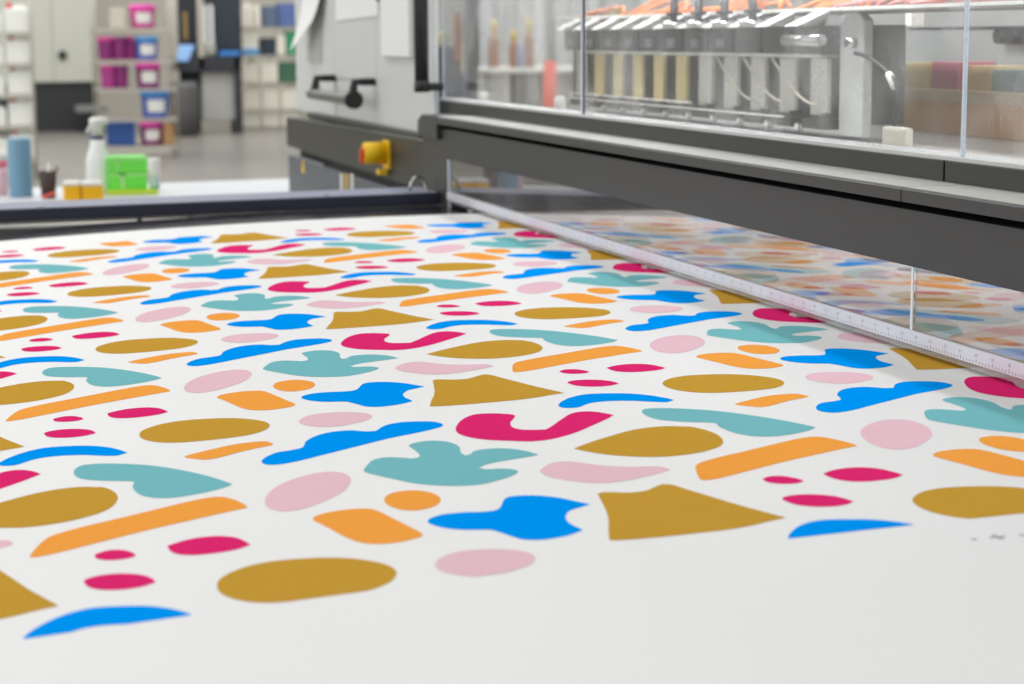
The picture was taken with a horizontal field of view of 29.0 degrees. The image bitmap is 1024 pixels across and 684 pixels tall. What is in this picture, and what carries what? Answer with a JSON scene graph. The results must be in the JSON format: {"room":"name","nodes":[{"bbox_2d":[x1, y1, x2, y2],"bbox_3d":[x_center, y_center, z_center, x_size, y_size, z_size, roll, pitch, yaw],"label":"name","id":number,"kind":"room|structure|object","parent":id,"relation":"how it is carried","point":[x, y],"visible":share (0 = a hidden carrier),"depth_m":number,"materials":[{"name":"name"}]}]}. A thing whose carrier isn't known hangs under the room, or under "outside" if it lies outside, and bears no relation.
{"room":"print shop","nodes":[
{"label":"print shop","id":0,"kind":"room"},
{"bbox_2d":[0,120,299,225],"bbox_3d":[-1.018,-1.001,15.071,23.000,0.100,34.500,-3,9,-16],"label":"floor","id":1,"kind":"structure","parent":0,"point":[217,153],"depth_m":21.59,"materials":[{"name":"concrete"}]},
{"bbox_2d":[0,0,38,178],"bbox_3d":[-4.645,-2.785,17.929,0.556,2.600,0.474,-3,9,-16],"label":"rack","id":2,"kind":"object","parent":1,"relation":"on","point":[28,2],"visible":0.77,"depth_m":17.84,"materials":[{"name":"metal"}]},
{"bbox_2d":[0,15,2,32],"bbox_3d":[-4.713,-2.893,17.814,0.224,0.216,0.200,-3,9,-16],"label":"jerrycan","id":3,"kind":"object","parent":2,"relation":"on","point":[1,30],"visible":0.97,"depth_m":17.75,"materials":[{"name":"plastic"}]},
{"bbox_2d":[0,46,3,63],"bbox_3d":[-4.711,-2.616,17.856,0.225,0.216,0.200,-3,9,-16],"label":"jerrycan","id":4,"kind":"object","parent":2,"relation":"on","point":[1,47],"visible":0.98,"depth_m":17.79,"materials":[{"name":"plastic"}]},
{"bbox_2d":[0,74,4,94],"bbox_3d":[-4.710,-2.344,17.898,0.226,0.217,0.200,-3,9,-16],"label":"jerrycan","id":5,"kind":"object","parent":2,"relation":"on","point":[2,79],"visible":1,"depth_m":17.83,"materials":[{"name":"plastic"}]},
{"bbox_2d":[0,105,6,126],"bbox_3d":[-4.708,-2.065,17.941,0.226,0.217,0.200,-3,9,-16],"label":"jerrycan","id":6,"kind":"object","parent":2,"relation":"on","point":[3,120],"visible":1,"depth_m":17.88,"materials":[{"name":"plastic"}]},
{"bbox_2d":[0,137,7,157],"bbox_3d":[-4.706,-1.781,17.985,0.227,0.218,0.200,-3,9,-16],"label":"jerrycan","id":7,"kind":"object","parent":2,"relation":"on","point":[3,142],"visible":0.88,"depth_m":17.91,"materials":[{"name":"plastic"}]},
{"bbox_2d":[0,33,30,35],"bbox_3d":[-4.645,-2.786,17.929,0.552,0.030,0.470,-3,9,-16],"label":"wire shelf","id":8,"kind":"object","parent":2,"relation":"attached to","point":[1,34],"depth_m":17.74,"materials":[{"name":"metal"}]},
{"bbox_2d":[0,64,31,67],"bbox_3d":[-4.643,-2.510,17.971,0.552,0.030,0.470,-3,9,-16],"label":"wire shelf","id":9,"kind":"object","parent":2,"relation":"attached to","point":[1,65],"depth_m":17.79,"materials":[{"name":"metal"}]},
{"bbox_2d":[3,3,29,32],"bbox_3d":[-4.478,-2.930,17.876,0.224,0.269,0.200,-3,9,-16],"label":"jerrycan","id":10,"kind":"object","parent":2,"relation":"on","point":[16,17],"visible":0.99,"depth_m":17.79,"materials":[{"name":"plastic"}]},
{"bbox_2d":[0,94,32,98],"bbox_3d":[-4.641,-2.237,18.013,0.552,0.030,0.470,-3,9,-16],"label":"wire shelf","id":11,"kind":"object","parent":2,"relation":"attached to","point":[6,96],"depth_m":17.82,"materials":[{"name":"metal"}]},
{"bbox_2d":[0,125,34,129],"bbox_3d":[-4.640,-1.958,18.056,0.552,0.030,0.470,-3,9,-16],"label":"wire shelf","id":12,"kind":"object","parent":2,"relation":"attached to","point":[7,127],"depth_m":17.88,"materials":[{"name":"metal"}]},
{"bbox_2d":[5,36,30,63],"bbox_3d":[-4.476,-2.654,17.919,0.225,0.269,0.200,-3,9,-16],"label":"jerrycan","id":13,"kind":"object","parent":2,"relation":"on","point":[17,49],"visible":0.97,"depth_m":17.83,"materials":[{"name":"plastic"}]},
{"bbox_2d":[6,68,31,94],"bbox_3d":[-4.475,-2.381,17.961,0.226,0.270,0.200,-3,9,-16],"label":"jerrycan","id":14,"kind":"object","parent":2,"relation":"on","point":[18,80],"visible":0.99,"depth_m":17.87,"materials":[{"name":"plastic"}]},
{"bbox_2d":[7,99,33,126],"bbox_3d":[-4.473,-2.103,18.004,0.226,0.270,0.200,-3,9,-16],"label":"jerrycan","id":15,"kind":"object","parent":2,"relation":"on","point":[20,111],"visible":0.98,"depth_m":17.92,"materials":[{"name":"plastic"}]},
{"bbox_2d":[9,130,34,157],"bbox_3d":[-4.471,-1.819,18.047,0.227,0.271,0.200,-3,9,-16],"label":"jerrycan","id":16,"kind":"object","parent":2,"relation":"on","point":[14,133],"visible":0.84,"depth_m":17.98,"materials":[{"name":"plastic"}]},
{"bbox_2d":[0,0,96,132],"bbox_3d":[-6.676,-4.546,27.126,1.827,3.300,0.640,-3,9,-16],"label":"machine","id":17,"kind":"object","parent":1,"relation":"on","point":[61,29],"visible":0.69,"depth_m":27.10,"materials":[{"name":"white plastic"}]},
{"bbox_2d":[74,105,107,132],"bbox_3d":[-5.727,-3.037,26.916,0.421,0.370,0.400,-3,9,-16],"label":"stool","id":18,"kind":"object","parent":1,"relation":"on","point":[77,108],"visible":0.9,"depth_m":26.74,"materials":[{"name":"black plastic"}]},
{"bbox_2d":[90,0,179,156],"bbox_3d":[-4.059,-3.290,21.179,0.854,2.600,0.474,-3,9,-16],"label":"storage rack","id":19,"kind":"object","parent":1,"relation":"on","point":[171,88],"visible":0.85,"depth_m":21.11,"materials":[{"name":"metal"}]},
{"bbox_2d":[97,37,112,59],"bbox_3d":[-4.337,-3.132,21.096,0.174,0.246,0.174,-3,9,-16],"label":"bucket","id":20,"kind":"object","parent":19,"relation":"on","point":[105,44],"visible":0.98,"depth_m":21.03,"materials":[{"name":"plastic"}]},
{"bbox_2d":[100,65,114,88],"bbox_3d":[-4.320,-2.836,21.146,0.163,0.246,0.163,-3,9,-16],"label":"bucket","id":21,"kind":"object","parent":19,"relation":"on","point":[107,71],"visible":1,"depth_m":21.09,"materials":[{"name":"plastic"}]},
{"bbox_2d":[109,8,125,27],"bbox_3d":[-4.219,-3.461,21.133,0.143,0.211,0.300,-3,9,-16],"label":"storage box","id":22,"kind":"object","parent":19,"relation":"on","point":[116,15],"visible":0.88,"depth_m":20.99,"materials":[{"name":"cardboard"}]},
{"bbox_2d":[113,37,126,59],"bbox_3d":[-4.200,-3.139,21.135,0.164,0.246,0.164,-3,9,-16],"label":"bucket","id":23,"kind":"object","parent":19,"relation":"on","point":[119,43],"visible":1,"depth_m":21.07,"materials":[{"name":"plastic"}]},
{"bbox_2d":[106,121,135,145],"bbox_3d":[-4.214,-2.246,21.293,0.288,0.251,0.250,-3,9,-16],"label":"folded cloth","id":24,"kind":"object","parent":19,"relation":"on","point":[117,133],"visible":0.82,"depth_m":21.18,"materials":[{"name":"fabric"}]},
{"bbox_2d":[114,65,128,87],"bbox_3d":[-4.189,-2.843,21.183,0.164,0.246,0.164,-3,9,-16],"label":"bucket","id":25,"kind":"object","parent":19,"relation":"on","point":[121,71],"visible":1,"depth_m":21.12,"materials":[{"name":"plastic"}]},
{"bbox_2d":[125,36,136,59],"bbox_3d":[-4.098,-3.166,21.297,0.154,0.248,0.154,-3,9,-16],"label":"bucket","id":26,"kind":"object","parent":19,"relation":"on","point":[130,44],"visible":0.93,"depth_m":21.23,"materials":[{"name":"plastic"}]},
{"bbox_2d":[91,28,173,30],"bbox_3d":[-4.059,-3.346,21.171,0.850,0.030,0.470,-3,9,-16],"label":"wire shelf","id":27,"kind":"object","parent":19,"relation":"attached to","point":[92,29],"depth_m":20.95,"materials":[{"name":"metal"}]},
{"bbox_2d":[92,59,174,62],"bbox_3d":[-4.057,-3.014,21.222,0.850,0.030,0.470,-3,9,-16],"label":"wire shelf","id":28,"kind":"object","parent":19,"relation":"attached to","point":[158,60],"depth_m":21.01,"materials":[{"name":"metal"}]},
{"bbox_2d":[93,87,175,91],"bbox_3d":[-4.055,-2.717,21.268,0.850,0.030,0.470,-3,9,-16],"label":"wire shelf","id":29,"kind":"object","parent":19,"relation":"attached to","point":[96,89],"depth_m":21.07,"materials":[{"name":"metal"}]},
{"bbox_2d":[103,116,176,121],"bbox_3d":[-4.053,-2.403,21.316,0.850,0.030,0.470,-3,9,-16],"label":"wire shelf","id":30,"kind":"object","parent":19,"relation":"attached to","point":[170,118],"depth_m":21.15,"materials":[{"name":"metal"}]},
{"bbox_2d":[105,144,177,148],"bbox_3d":[-4.051,-2.115,21.360,0.850,0.030,0.470,-3,9,-16],"label":"wire shelf","id":31,"kind":"object","parent":19,"relation":"attached to","point":[138,146],"depth_m":21.17,"materials":[{"name":"metal"}]},
{"bbox_2d":[129,4,155,27],"bbox_3d":[-3.954,-3.484,21.154,0.285,0.247,0.285,-3,9,-16],"label":"bucket","id":32,"kind":"object","parent":19,"relation":"on","point":[142,15],"visible":0.98,"depth_m":21.05,"materials":[{"name":"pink plastic"}]},
{"bbox_2d":[134,36,158,59],"bbox_3d":[-3.921,-3.154,21.214,0.263,0.247,0.263,-3,9,-16],"label":"bucket","id":33,"kind":"object","parent":19,"relation":"on","point":[146,47],"visible":1,"depth_m":21.12,"materials":[{"name":"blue plastic"}]},
{"bbox_2d":[135,63,160,87],"bbox_3d":[-3.914,-2.868,21.259,0.274,0.268,0.274,-3,9,-16],"label":"bucket","id":34,"kind":"object","parent":19,"relation":"on","point":[147,74],"visible":0.94,"depth_m":21.16,"materials":[{"name":"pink plastic"}]},
{"bbox_2d":[139,121,162,144],"bbox_3d":[-3.895,-2.255,21.358,0.263,0.247,0.263,-3,9,-16],"label":"bucket","id":35,"kind":"object","parent":19,"relation":"on","point":[150,131],"visible":1,"depth_m":21.26,"materials":[{"name":"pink plastic"}]},
{"bbox_2d":[140,91,169,117],"bbox_3d":[-3.851,-2.568,21.323,0.318,0.290,0.318,-3,9,-16],"label":"bucket","id":36,"kind":"object","parent":19,"relation":"on","point":[154,103],"visible":0.94,"depth_m":21.20,"materials":[{"name":"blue plastic"}]},
{"bbox_2d":[162,123,174,144],"bbox_3d":[-3.731,-2.252,21.406,0.114,0.225,0.300,-3,9,-16],"label":"cardboard box","id":37,"kind":"object","parent":19,"relation":"on","point":[167,128],"visible":0.91,"depth_m":21.27,"materials":[{"name":"cardboard"}]},
{"bbox_2d":[0,179,288,211],"bbox_3d":[-1.938,-0.157,7.007,2.686,0.701,0.821,-4,10,-24],"label":"work table","id":38,"kind":"object","parent":1,"relation":"on","point":[260,185],"visible":0.22,"depth_m":7.32,"materials":[{"name":"metal"}]},
{"bbox_2d":[0,150,8,195],"bbox_3d":[-1.838,-0.609,7.104,0.050,0.161,0.050,-3,9,-16],"label":"tube","id":39,"kind":"object","parent":38,"relation":"on","point":[3,163],"visible":1,"depth_m":7.09,"materials":[{"name":"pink plastic"}]},
{"bbox_2d":[7,137,32,197],"bbox_3d":[-1.748,-0.620,7.024,0.082,0.208,0.082,-3,9,-16],"label":"canister","id":40,"kind":"object","parent":38,"relation":"on","point":[18,149],"visible":1,"depth_m":6.99,"materials":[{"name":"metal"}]},
{"bbox_2d":[38,170,56,198],"bbox_3d":[-1.633,-0.555,6.962,0.064,0.095,0.064,-3,9,-16],"label":"pen cup","id":41,"kind":"object","parent":38,"relation":"on","point":[47,179],"visible":1,"depth_m":6.94,"materials":[{"name":"plastic"}]},
{"bbox_2d":[42,192,54,198],"bbox_3d":[-1.624,-0.515,6.931,0.046,0.025,0.012,-4,9,-22],"label":"marker","id":42,"kind":"object","parent":38,"relation":"on","point":[51,193],"visible":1,"depth_m":6.93,"materials":[{"name":"plastic"}]},
{"bbox_2d":[63,180,80,199],"bbox_3d":[-1.534,-0.528,6.889,0.052,0.063,0.100,-3,9,-16],"label":"jar","id":43,"kind":"object","parent":38,"relation":"on","point":[71,189],"visible":0.94,"depth_m":6.84,"materials":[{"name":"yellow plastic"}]},
{"bbox_2d":[80,180,102,199],"bbox_3d":[-1.469,-0.530,6.908,0.073,0.061,0.100,-3,9,-16],"label":"jar","id":44,"kind":"object","parent":38,"relation":"on","point":[88,189],"visible":0.82,"depth_m":6.86,"materials":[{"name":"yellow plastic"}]},
{"bbox_2d":[86,117,108,193],"bbox_3d":[-1.497,-0.674,7.141,0.088,0.275,0.088,-3,9,-16],"label":"spray bottle","id":45,"kind":"object","parent":38,"relation":"on","point":[96,158],"visible":0.9,"depth_m":7.11,"materials":[{"name":"plastic"}]},
{"bbox_2d":[106,187,158,195],"bbox_3d":[-1.379,-0.547,7.163,0.178,0.016,0.180,-3,9,-16],"label":"pad","id":46,"kind":"object","parent":38,"relation":"on","point":[147,191],"visible":0.64,"depth_m":7.08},
{"bbox_2d":[108,172,146,189],"bbox_3d":[-1.398,-0.587,7.172,0.137,0.061,0.121,-3,9,-16],"label":"carton","id":47,"kind":"object","parent":46,"relation":"on","point":[126,180],"visible":0.77,"depth_m":7.12,"materials":[{"name":"cardboard"}]},
{"bbox_2d":[107,155,146,172],"bbox_3d":[-1.397,-0.646,7.163,0.137,0.056,0.121,-3,9,-16],"label":"carton","id":48,"kind":"object","parent":47,"relation":"on","point":[116,163],"visible":0.87,"depth_m":7.11,"materials":[{"name":"cardboard"}]},
{"bbox_2d":[147,158,159,189],"bbox_3d":[-1.290,-0.607,7.127,0.047,0.113,0.047,-3,9,-16],"label":"plastic cup","id":49,"kind":"object","parent":46,"relation":"on","point":[153,163],"visible":1,"depth_m":7.11,"materials":[{"name":"plastic"}]},
{"bbox_2d":[169,82,199,136],"bbox_3d":[-4.270,-3.034,25.761,0.400,0.700,0.400,-3,9,-16],"label":"waste bin","id":50,"kind":"object","parent":1,"relation":"on","point":[188,92],"visible":0.78,"depth_m":25.61,"materials":[{"name":"metal"}]},
{"bbox_2d":[165,0,242,133],"bbox_3d":[-4.101,-3.944,26.408,1.058,2.298,0.600,-3,9,-16],"label":"workstation","id":51,"kind":"object","parent":1,"relation":"on","point":[218,79],"visible":0.8,"depth_m":26.38,"materials":[{"name":"metal"}]},
{"bbox_2d":[177,45,194,61],"bbox_3d":[-4.320,-3.817,26.125,0.238,0.215,0.255,-3,9,-16],"label":"computer monitor","id":52,"kind":"object","parent":51,"relation":"on","point":[185,51],"visible":0.96,"depth_m":26.02,"materials":[{"name":"glass"}]},
{"bbox_2d":[203,5,207,41],"bbox_3d":[-4.078,-4.221,26.288,0.051,0.512,0.040,-3,9,-16],"label":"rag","id":53,"kind":"object","parent":51,"relation":"hanging from","point":[204,6],"visible":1,"depth_m":26.27,"materials":[{"name":"white fabric"}]},
{"bbox_2d":[204,42,215,55],"bbox_3d":[-4.034,-3.895,26.277,0.177,0.182,0.200,-3,9,-16],"label":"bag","id":54,"kind":"object","parent":51,"relation":"on","point":[210,47],"visible":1,"depth_m":26.19,"materials":[{"name":"plastic"}]},
{"bbox_2d":[209,5,213,42],"bbox_3d":[-4.002,-4.225,26.310,0.052,0.512,0.040,-3,9,-16],"label":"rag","id":55,"kind":"object","parent":51,"relation":"hanging from","point":[211,31],"visible":1,"depth_m":26.29,"materials":[{"name":"white fabric"}]},
{"bbox_2d":[218,51,239,55],"bbox_3d":[-3.770,-3.844,26.330,0.267,0.062,0.200,-3,9,-16],"label":"roll","id":56,"kind":"object","parent":51,"relation":"on","point":[220,53],"visible":1,"depth_m":26.24,"materials":[{"name":"plastic"}]},
{"bbox_2d":[241,0,301,129],"bbox_3d":[-3.434,-4.482,27.572,0.846,3.000,0.624,-3,9,-16],"label":"rack","id":57,"kind":"object","parent":1,"relation":"on","point":[243,28],"visible":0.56,"depth_m":27.41,"materials":[{"name":"metal"}]},
{"bbox_2d":[241,3,253,26],"bbox_3d":[-3.675,-4.520,27.339,0.180,0.328,0.200,-3,9,-16],"label":"jerrycan","id":58,"kind":"object","parent":57,"relation":"on","point":[247,12],"visible":0.88,"depth_m":27.25,"materials":[{"name":"plastic"}]},
{"bbox_2d":[241,58,258,82],"bbox_3d":[-3.644,-3.769,27.462,0.235,0.340,0.200,-3,9,-16],"label":"jerrycan","id":59,"kind":"object","parent":57,"relation":"on","point":[250,69],"visible":0.93,"depth_m":27.37,"materials":[{"name":"plastic"}]},
{"bbox_2d":[242,30,257,48],"bbox_3d":[-3.646,-4.149,27.404,0.235,0.340,0.200,-3,9,-16],"label":"jerrycan","id":60,"kind":"object","parent":57,"relation":"on","point":[250,39],"visible":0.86,"depth_m":27.31,"materials":[{"name":"plastic"}]},
{"bbox_2d":[242,48,258,54],"bbox_3d":[-3.621,-4.006,27.299,0.251,0.090,0.045,-3,9,-16],"label":"tray","id":61,"kind":"object","parent":57,"relation":"on","point":[244,51],"visible":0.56,"depth_m":27.28,"materials":[{"name":"plastic"}]},
{"bbox_2d":[242,85,260,109],"bbox_3d":[-3.635,-3.402,27.521,0.248,0.340,0.200,-3,9,-16],"label":"jerrycan","id":62,"kind":"object","parent":57,"relation":"on","point":[251,97],"visible":0.95,"depth_m":27.43,"materials":[{"name":"plastic"}]},
{"bbox_2d":[243,112,260,126],"bbox_3d":[-3.633,-3.118,27.564,0.248,0.236,0.200,-3,9,-16],"label":"jerrycan","id":63,"kind":"object","parent":57,"relation":"on","point":[253,119],"visible":0.94,"depth_m":27.47,"materials":[{"name":"plastic"}]},
{"bbox_2d":[253,5,260,26],"bbox_3d":[-3.535,-4.515,27.380,0.083,0.305,0.200,-3,9,-16],"label":"jerrycan","id":64,"kind":"object","parent":57,"relation":"on","point":[257,12],"visible":1,"depth_m":27.30,"materials":[{"name":"plastic"}]},
{"bbox_2d":[243,126,286,129],"bbox_3d":[-3.426,-3.021,27.797,0.842,0.030,0.620,-3,9,-16],"label":"wire shelf","id":65,"kind":"object","parent":57,"relation":"attached to","point":[280,127],"depth_m":27.47,"materials":[{"name":"metal"}]},
{"bbox_2d":[258,38,275,54],"bbox_3d":[-3.408,-4.115,27.531,0.200,0.232,0.300,-3,9,-16],"label":"storage bin","id":66,"kind":"object","parent":57,"relation":"on","point":[267,46],"visible":0.96,"depth_m":27.39,"materials":[{"name":"plastic"}]},
{"bbox_2d":[259,58,277,82],"bbox_3d":[-3.397,-3.781,27.532,0.248,0.340,0.200,-3,9,-16],"label":"jerrycan","id":67,"kind":"object","parent":57,"relation":"on","point":[268,70],"visible":1,"depth_m":27.45,"materials":[{"name":"plastic"}]},
{"bbox_2d":[260,6,276,26],"bbox_3d":[-3.380,-4.522,27.477,0.188,0.287,0.300,-3,9,-16],"label":"storage bin","id":68,"kind":"object","parent":57,"relation":"on","point":[268,13],"visible":0.89,"depth_m":27.34,"materials":[{"name":"blue plastic"}]},
{"bbox_2d":[242,27,294,29],"bbox_3d":[-3.434,-4.378,27.588,0.842,0.030,0.620,-3,9,-16],"label":"wire shelf","id":69,"kind":"object","parent":57,"relation":"attached to","point":[243,28],"depth_m":27.30,"materials":[{"name":"metal"}]},
{"bbox_2d":[242,55,295,56],"bbox_3d":[-3.432,-4.000,27.646,0.842,0.030,0.620,-3,9,-16],"label":"wire shelf","id":70,"kind":"object","parent":57,"relation":"attached to","point":[242,55],"depth_m":27.35,"materials":[{"name":"metal"}]},
{"bbox_2d":[242,83,296,85],"bbox_3d":[-3.429,-3.621,27.705,0.842,0.030,0.620,-3,9,-16],"label":"wire shelf","id":71,"kind":"object","parent":57,"relation":"attached to","point":[243,84],"depth_m":27.40,"materials":[{"name":"metal"}]},
{"bbox_2d":[260,85,279,109],"bbox_3d":[-3.381,-3.414,27.593,0.248,0.340,0.200,-3,9,-16],"label":"jerrycan","id":72,"kind":"object","parent":57,"relation":"on","point":[270,97],"visible":1,"depth_m":27.51,"materials":[{"name":"plastic"}]},
{"bbox_2d":[261,112,279,126],"bbox_3d":[-3.379,-3.131,27.636,0.248,0.236,0.200,-3,9,-16],"label":"jerrycan","id":73,"kind":"object","parent":57,"relation":"on","point":[269,119],"visible":1,"depth_m":27.55,"materials":[{"name":"plastic"}]},
{"bbox_2d":[242,109,299,112],"bbox_3d":[-3.427,-3.253,27.762,0.842,0.030,0.620,-3,9,-16],"label":"wire shelf","id":74,"kind":"object","parent":57,"relation":"attached to","point":[280,110],"depth_m":27.46,"materials":[{"name":"metal"}]},
{"bbox_2d":[274,31,285,54],"bbox_3d":[-3.231,-4.164,27.522,0.124,0.328,0.200,-3,9,-16],"label":"bottle","id":75,"kind":"object","parent":57,"relation":"on","point":[280,38],"visible":1,"depth_m":27.43,"materials":[{"name":"plastic"}]},
{"bbox_2d":[275,3,294,26],"bbox_3d":[-3.152,-4.553,27.538,0.245,0.327,0.300,-3,9,-16],"label":"storage bin","id":76,"kind":"object","parent":57,"relation":"on","point":[285,11],"visible":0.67,"depth_m":27.39,"materials":[{"name":"plastic"}]},
{"bbox_2d":[278,62,296,82],"bbox_3d":[-3.145,-3.774,27.659,0.259,0.284,0.300,-3,9,-16],"label":"storage bin","id":77,"kind":"object","parent":57,"relation":"on","point":[286,71],"visible":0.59,"depth_m":27.51,"materials":[{"name":"plastic"}]},
{"bbox_2d":[279,85,296,109],"bbox_3d":[-3.126,-3.427,27.665,0.248,0.340,0.200,-3,9,-16],"label":"jerrycan","id":78,"kind":"object","parent":57,"relation":"on","point":[288,95],"visible":0.91,"depth_m":27.57,"materials":[{"name":"plastic"}]},
{"bbox_2d":[283,31,295,54],"bbox_3d":[-3.091,-4.178,27.613,0.161,0.326,0.300,-3,9,-16],"label":"storage bin","id":79,"kind":"object","parent":57,"relation":"on","point":[289,35],"visible":0.63,"depth_m":27.47,"materials":[{"name":"plastic"}]},
{"bbox_2d":[280,112,298,126],"bbox_3d":[-3.124,-3.143,27.709,0.248,0.236,0.200,-3,9,-16],"label":"jerrycan","id":80,"kind":"object","parent":57,"relation":"on","point":[283,116],"visible":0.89,"depth_m":27.61,"materials":[{"name":"plastic"}]},
{"bbox_2d":[438,12,463,113],"bbox_3d":[-0.451,-1.457,13.045,0.191,1.414,0.530,-3,9,-16],"label":"machine","id":81,"kind":"object","parent":1,"relation":"on","point":[453,55],"visible":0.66,"depth_m":12.76,"materials":[{"name":"grey metal"}]},
{"bbox_2d":[463,0,477,99],"bbox_3d":[-0.239,-2.084,11.238,0.064,3.200,0.100,-3,9,-16],"label":"post","id":82,"kind":"object","parent":1,"relation":"on","point":[470,7],"visible":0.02,"depth_m":11.26,"materials":[{"name":"metal"}]},
{"bbox_2d":[0,0,1023,379],"bbox_3d":[-0.330,-0.236,3.820,3.012,1.810,6.438,-3,9,-16],"label":"printer","id":83,"kind":"object","parent":1,"relation":"on","point":[894,131],"visible":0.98,"depth_m":3.89,"materials":[{"name":"grey metal"}]},
{"bbox_2d":[290,0,318,49],"bbox_3d":[-0.675,-1.104,6.475,0.061,0.300,0.360,-3,9,-16],"label":"paper","id":84,"kind":"object","parent":83,"relation":"attached to","point":[309,7],"visible":1,"depth_m":6.53,"materials":[{"name":"paper"}]},
{"bbox_2d":[306,0,321,61],"bbox_3d":[-0.662,-1.158,6.561,0.006,0.450,0.252,-3,9,-16],"label":"pocket","id":85,"kind":"object","parent":83,"relation":"attached to","point":[313,32],"visible":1,"depth_m":6.54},
{"bbox_2d":[335,0,378,20],"bbox_3d":[-0.466,-1.112,5.875,0.008,0.305,0.634,-3,9,-16],"label":"notice","id":86,"kind":"object","parent":83,"relation":"attached to","point":[345,9],"visible":1,"depth_m":5.90,"materials":[{"name":"white paper"}]},
{"bbox_2d":[359,140,390,174],"bbox_3d":[-0.377,-0.503,5.404,0.079,0.094,0.072,-3,9,-16],"label":"switch","id":87,"kind":"object","parent":83,"relation":"attached to","point":[370,152],"depth_m":5.38,"materials":[{"name":"yellow plastic"}]},
{"bbox_2d":[380,0,413,56],"bbox_3d":[-0.315,-1.073,5.335,0.014,0.600,0.343,-3,9,-16],"label":"paper","id":88,"kind":"object","parent":83,"relation":"attached to","point":[396,15],"visible":1,"depth_m":5.33,"materials":[{"name":"paper"}]},
{"bbox_2d":[0,210,1023,683],"bbox_3d":[0.027,0.025,2.690,2.580,0.079,3.597,-3,9,-16],"label":"printed sheet","id":89,"kind":"object","parent":83,"relation":"on","point":[474,448],"visible":0.89,"depth_m":1.91,"materials":[{"name":"white"}]},
{"bbox_2d":[557,0,1023,20],"bbox_3d":[0.606,-0.642,3.847,0.234,0.008,2.730,-3,9,-16],"label":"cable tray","id":90,"kind":"object","parent":83,"relation":"on","point":[857,13],"depth_m":3.68,"materials":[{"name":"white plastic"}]},
{"bbox_2d":[903,100,1023,140],"bbox_3d":[0.943,-0.428,3.733,0.150,0.079,0.583,-3,9,-16],"label":"box","id":91,"kind":"object","parent":83,"relation":"on","point":[1003,120],"depth_m":3.73,"materials":[{"name":"cardboard"}]},
{"bbox_2d":[480,0,580,66],"bbox_3d":[0.159,-2.818,18.059,0.954,0.593,0.085,-3,9,-16],"label":"wall","id":92,"kind":"structure","parent":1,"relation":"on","point":[508,15],"depth_m":18.03,"materials":[{"name":"fabric"}]},
{"bbox_2d":[543,61,556,107],"bbox_3d":[0.273,-1.467,14.164,0.340,1.084,0.340,-3,9,-16],"label":"marker post","id":93,"kind":"object","parent":1,"relation":"on","point":[549,72],"visible":0.18,"depth_m":14.07,"materials":[{"name":"plastic"}]},
{"bbox_2d":[550,20,555,60],"bbox_3d":[0.304,-1.676,14.562,0.042,1.374,0.042,-3,9,-16],"label":"pole","id":94,"kind":"object","parent":1,"relation":"on","point":[552,22],"visible":0.34,"depth_m":14.46,"materials":[{"name":"metal"}]},
{"bbox_2d":[478,66,629,111],"bbox_3d":[0.430,-1.650,15.550,1.588,1.020,0.800,-3,9,-16],"label":"workbench","id":95,"kind":"object","parent":1,"relation":"on","point":[502,84],"visible":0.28,"depth_m":15.01,"materials":[{"name":"white plastic"}]},
{"bbox_2d":[488,20,498,67],"bbox_3d":[-0.139,-2.289,15.182,0.083,0.363,0.083,-3,9,-16],"label":"glass bottle","id":96,"kind":"object","parent":95,"relation":"on","point":[493,42],"visible":1,"depth_m":15.15,"materials":[{"name":"glass"}]},
{"bbox_2d":[489,20,497,34],"bbox_3d":[-0.140,-2.411,15.163,0.066,0.116,0.066,-3,9,-16],"label":"cap","id":97,"kind":"object","parent":96,"relation":"on","point":[493,25],"depth_m":15.14,"materials":[{"name":"plastic"}]},
{"bbox_2d":[509,30,517,67],"bbox_3d":[0.015,-2.259,15.231,0.075,0.286,0.075,-3,9,-16],"label":"glass bottle","id":98,"kind":"object","parent":95,"relation":"on","point":[513,46],"visible":0.95,"depth_m":15.21,"materials":[{"name":"glass"}]},
{"bbox_2d":[517,44,524,67],"bbox_3d":[0.069,-2.186,15.100,0.068,0.181,0.068,-3,9,-16],"label":"jar","id":99,"kind":"object","parent":95,"relation":"on","point":[520,49],"visible":1,"depth_m":15.08,"materials":[{"name":"plastic"}]},
{"bbox_2d":[524,18,533,66],"bbox_3d":[0.131,-2.309,15.257,0.075,0.377,0.075,-3,9,-16],"label":"glass bottle","id":100,"kind":"object","parent":95,"relation":"on","point":[528,41],"visible":0.89,"depth_m":15.23,"materials":[{"name":"glass"}]},
{"bbox_2d":[588,14,607,23],"bbox_3d":[0.665,-2.333,15.303,0.097,0.403,0.200,-3,9,-16],"label":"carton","id":101,"kind":"object","parent":95,"relation":"on","point":[592,14],"visible":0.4,"depth_m":15.19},
{"bbox_2d":[604,9,627,22],"bbox_3d":[0.805,-2.362,15.340,0.129,0.448,0.200,-3,9,-16],"label":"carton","id":102,"kind":"object","parent":95,"relation":"on","point":[615,11],"visible":0.1,"depth_m":15.22,"materials":[{"name":"cardboard"}]},
{"bbox_2d":[586,0,669,22],"bbox_3d":[1.061,-3.056,18.284,0.810,0.202,0.085,-3,9,-16],"label":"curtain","id":103,"kind":"object","parent":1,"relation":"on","point":[591,5],"depth_m":18.25,"materials":[{"name":"fabric"}]},
{"bbox_2d":[95,0,793,117],"bbox_3d":[-5.685,-6.456,30.617,23.000,6.000,0.200,-3,9,-16],"label":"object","id":104,"kind":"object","parent":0,"point":[128,103],"depth_m":30.84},
{"bbox_2d":[510,30,517,41],"bbox_3d":[0.014,-2.355,15.216,0.060,0.092,0.060,-3,9,-16],"label":"cap","id":105,"kind":"object","parent":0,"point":[513,35],"depth_m":15.20,"materials":[{"name":"plastic"}]},
{"bbox_2d":[525,18,532,33],"bbox_3d":[0.130,-2.436,15.238,0.060,0.121,0.060,-3,9,-16],"label":"cap","id":106,"kind":"object","parent":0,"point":[528,27],"depth_m":15.22,"materials":[{"name":"plastic"}]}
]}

